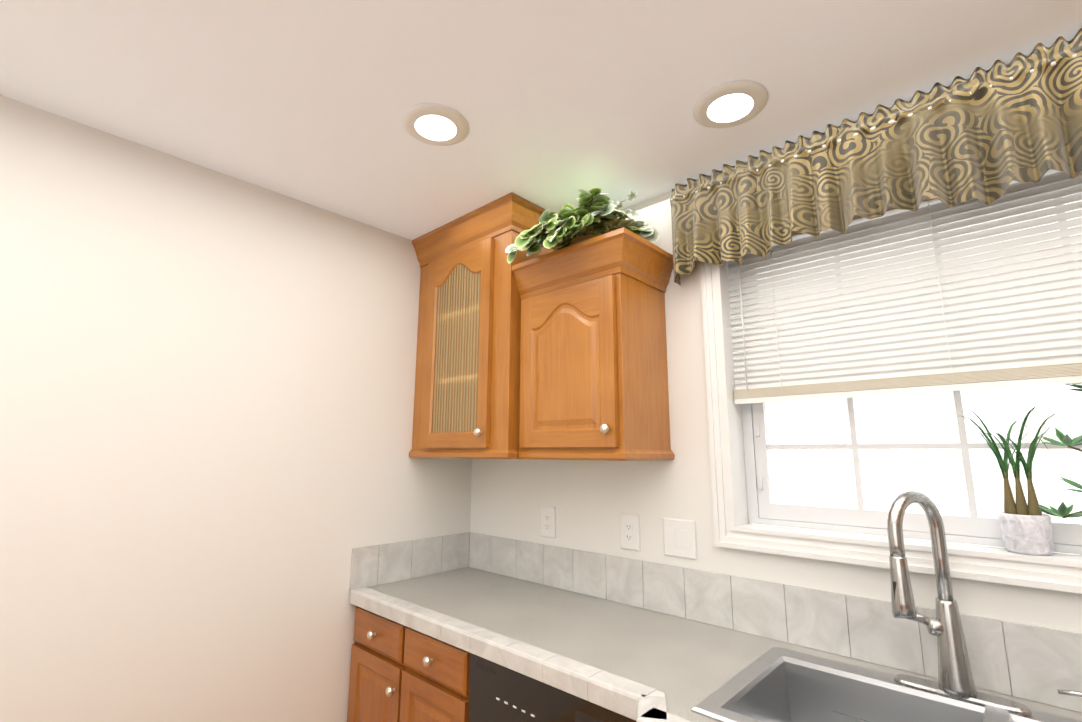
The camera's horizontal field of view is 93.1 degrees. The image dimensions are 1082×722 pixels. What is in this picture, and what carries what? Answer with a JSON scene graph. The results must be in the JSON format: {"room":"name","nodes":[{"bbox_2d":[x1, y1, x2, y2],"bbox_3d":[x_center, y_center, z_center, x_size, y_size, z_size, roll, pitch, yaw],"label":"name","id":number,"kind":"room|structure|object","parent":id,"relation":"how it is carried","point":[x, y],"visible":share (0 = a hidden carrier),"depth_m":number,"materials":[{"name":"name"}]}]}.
{"room":"kitchen","nodes":[
{"label":"kitchen","id":0,"kind":"room"},
{"bbox_2d":[0,95,471,721],"bbox_3d":[-1.956,0.399,1.051,0.150,2.520,4.860,-9,-14,42],"label":"wall","id":1,"kind":"structure","parent":0,"point":[212,473],"depth_m":1.77,"materials":[{"name":"white paint"}]},
{"bbox_2d":[349,532,468,590],"bbox_3d":[-0.585,0.907,2.347,0.008,0.166,0.601,-9,-14,42],"label":"tile backsplash","id":2,"kind":"structure","parent":1,"relation":"attached to","point":[374,565],"depth_m":2.32,"materials":[{"name":"grey tile"}]},
{"bbox_2d":[409,192,561,458],"bbox_3d":[-0.239,-0.090,2.374,0.714,1.066,0.426,-9,-14,42],"label":"upper cabinet","id":3,"kind":"object","parent":1,"relation":"attached to","point":[467,392],"visible":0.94,"depth_m":2.20,"materials":[{"name":"brown wood"}]},
{"bbox_2d":[0,0,1081,239],"bbox_3d":[-0.454,-1.126,-0.181,4.360,0.060,5.010,-9,-14,42],"label":"ceiling","id":4,"kind":"structure","parent":0,"point":[556,104],"depth_m":1.45,"materials":[{"name":"white paint"}]},
{"bbox_2d":[402,103,469,145],"bbox_3d":[-0.340,-0.756,1.656,0.216,0.012,0.216,-9,-14,42],"label":"recessed light","id":5,"kind":"object","parent":4,"relation":"in","point":[436,124],"visible":1,"depth_m":1.64,"materials":[{"name":"white"}]},
{"bbox_2d":[693,80,768,127],"bbox_3d":[0.573,-0.770,1.554,0.216,0.012,0.216,-9,-14,42],"label":"recessed light","id":6,"kind":"object","parent":4,"relation":"in","point":[731,103],"visible":1,"depth_m":1.53,"materials":[{"name":"white"}]},
{"bbox_2d":[470,191,1081,633],"bbox_3d":[1.185,0.468,1.341,4.060,2.520,0.160,-9,-14,42],"label":"wall","id":7,"kind":"structure","parent":0,"point":[590,501],"depth_m":1.92,"materials":[{"name":"white paint"}]},
{"bbox_2d":[541,506,555,537],"bbox_3d":[0.030,0.710,2.261,0.086,0.132,0.009,-9,-14,42],"label":"electrical outlet","id":8,"kind":"object","parent":7,"relation":"attached to","point":[548,521],"visible":1,"depth_m":2.25,"materials":[{"name":"white plastic"}]},
{"bbox_2d":[512,227,674,460],"bbox_3d":[0.203,-0.014,1.986,0.548,0.782,0.366,-9,-14,42],"label":"upper cabinet","id":9,"kind":"object","parent":7,"relation":"attached to","point":[593,369],"visible":1,"depth_m":1.86,"materials":[{"name":"brown wood"}]},
{"bbox_2d":[505,188,659,262],"bbox_3d":[0.141,-0.515,2.000,0.489,0.318,0.530,-9,-14,42],"label":"ivy plant","id":10,"kind":"object","parent":9,"relation":"on","point":[595,213],"visible":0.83,"depth_m":1.94,"materials":[{"name":"green plant"}]},
{"bbox_2d":[620,513,639,550],"bbox_3d":[0.341,0.660,1.978,0.086,0.132,0.009,-9,-14,42],"label":"electrical outlet","id":11,"kind":"object","parent":7,"relation":"attached to","point":[629,533],"visible":1,"depth_m":1.97,"materials":[{"name":"white plastic"}]},
{"bbox_2d":[663,518,696,559],"bbox_3d":[0.495,0.636,1.837,0.125,0.132,0.010,-9,-14,42],"label":"rocker light switch","id":12,"kind":"object","parent":7,"relation":"attached to","point":[680,538],"visible":1,"depth_m":1.83,"materials":[{"name":"white plastic"}]},
{"bbox_2d":[469,532,1081,711],"bbox_3d":[1.124,0.714,1.231,4.056,0.166,0.010,-9,-14,42],"label":"tile backsplash","id":13,"kind":"structure","parent":7,"relation":"attached to","point":[1034,663],"depth_m":1.52,"materials":[{"name":"grey tile"}]},
{"bbox_2d":[670,28,1081,285],"bbox_3d":[1.044,-0.575,1.459,1.498,0.383,0.132,-9,-14,42],"label":"valance curtain","id":14,"kind":"object","parent":7,"relation":"attached to","point":[993,132],"visible":0.98,"depth_m":1.48,"materials":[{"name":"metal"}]},
{"bbox_2d":[700,171,1081,593],"bbox_3d":[1.149,-0.006,1.437,1.362,1.144,0.176,-9,-14,42],"label":"window","id":15,"kind":"structure","parent":7,"relation":"in","point":[733,529],"depth_m":1.60,"materials":[{"name":"white wood"}]},
{"bbox_2d":[727,169,1081,404],"bbox_3d":[1.139,-0.210,1.462,1.218,0.593,0.049,-9,-14,42],"label":"window blinds","id":16,"kind":"object","parent":15,"relation":"attached to","point":[1019,344],"visible":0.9,"depth_m":1.49,"materials":[{"name":"white plastic"}]},
{"bbox_2d":[937,406,1081,555],"bbox_3d":[1.201,0.299,1.314,0.301,0.362,0.102,-9,-14,42],"label":"potted plant","id":17,"kind":"object","parent":15,"relation":"on","point":[1025,528],"visible":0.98,"depth_m":1.28,"materials":[{"name":"plant"}]},
{"bbox_2d":[1026,384,1081,518],"bbox_3d":[1.356,0.212,1.183,0.378,0.489,0.132,-9,-14,42],"label":"potted plant","id":18,"kind":"object","parent":15,"relation":"on","point":[1063,511],"visible":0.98,"depth_m":1.24,"materials":[{"name":"green plant"}]},
{"bbox_3d":[-0.468,1.412,-0.640,4.360,0.060,5.010,-9,-14,42],"label":"floor","id":19,"kind":"structure","parent":0,"visible":0},
{"bbox_2d":[347,606,469,721],"bbox_3d":[-0.305,1.416,1.998,0.765,0.874,0.651,-9,-14,42],"label":"base cabinet","id":20,"kind":"object","parent":19,"relation":"on","point":[400,672],"visible":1,"depth_m":1.83,"materials":[{"name":"brown wood"}]},
{"bbox_2d":[469,653,635,721],"bbox_3d":[0.240,1.332,1.503,0.694,0.868,0.616,-9,-14,42],"label":"dishwasher","id":21,"kind":"object","parent":19,"relation":"on","point":[499,693],"visible":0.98,"depth_m":1.44,"materials":[{"name":"black metal"}]},
{"bbox_3d":[0.824,1.226,0.916,0.930,0.874,0.731,-9,-14,42],"label":"base cabinet","id":22,"kind":"object","parent":19,"relation":"on","visible":0},
{"bbox_2d":[350,567,1081,721],"bbox_3d":[0.882,0.769,0.955,4.056,0.053,0.723,-9,-14,42],"label":"countertop","id":23,"kind":"structure","parent":22,"relation":"on","point":[637,664],"depth_m":1.49,"materials":[{"name":"laminate"}]},
{"bbox_2d":[691,646,1081,721],"bbox_3d":[0.843,0.845,1.004,0.912,0.193,0.516,-9,-14,42],"label":"sink basin","id":24,"kind":"object","parent":23,"relation":"in","point":[775,684],"visible":0.94,"depth_m":1.29,"materials":[{"name":"silver metal"}]},
{"bbox_2d":[1057,690,1081,696],"bbox_3d":[1.133,0.722,1.062,0.083,0.074,0.040,-9,-14,42],"label":"soap dispenser","id":25,"kind":"object","parent":24,"relation":"on","point":[1071,693],"visible":1,"depth_m":1.07,"materials":[{"name":"silver metal"}]},
{"bbox_2d":[887,490,1031,715],"bbox_3d":[0.934,0.543,1.194,0.250,0.469,0.201,-9,-14,42],"label":"faucet","id":26,"kind":"object","parent":23,"relation":"on","point":[955,675],"visible":1,"depth_m":1.20,"materials":[{"name":"silver metal"}]},
{"label":"outside","id":27,"kind":"structure","parent":0,"visible":0},
{"bbox_2d":[758,200,1081,554],"bbox_3d":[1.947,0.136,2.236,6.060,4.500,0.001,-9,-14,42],"label":"window glass","id":28,"kind":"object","parent":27,"point":[983,466],"depth_m":2.37,"materials":[{"name":"clear glass"}]}
]}

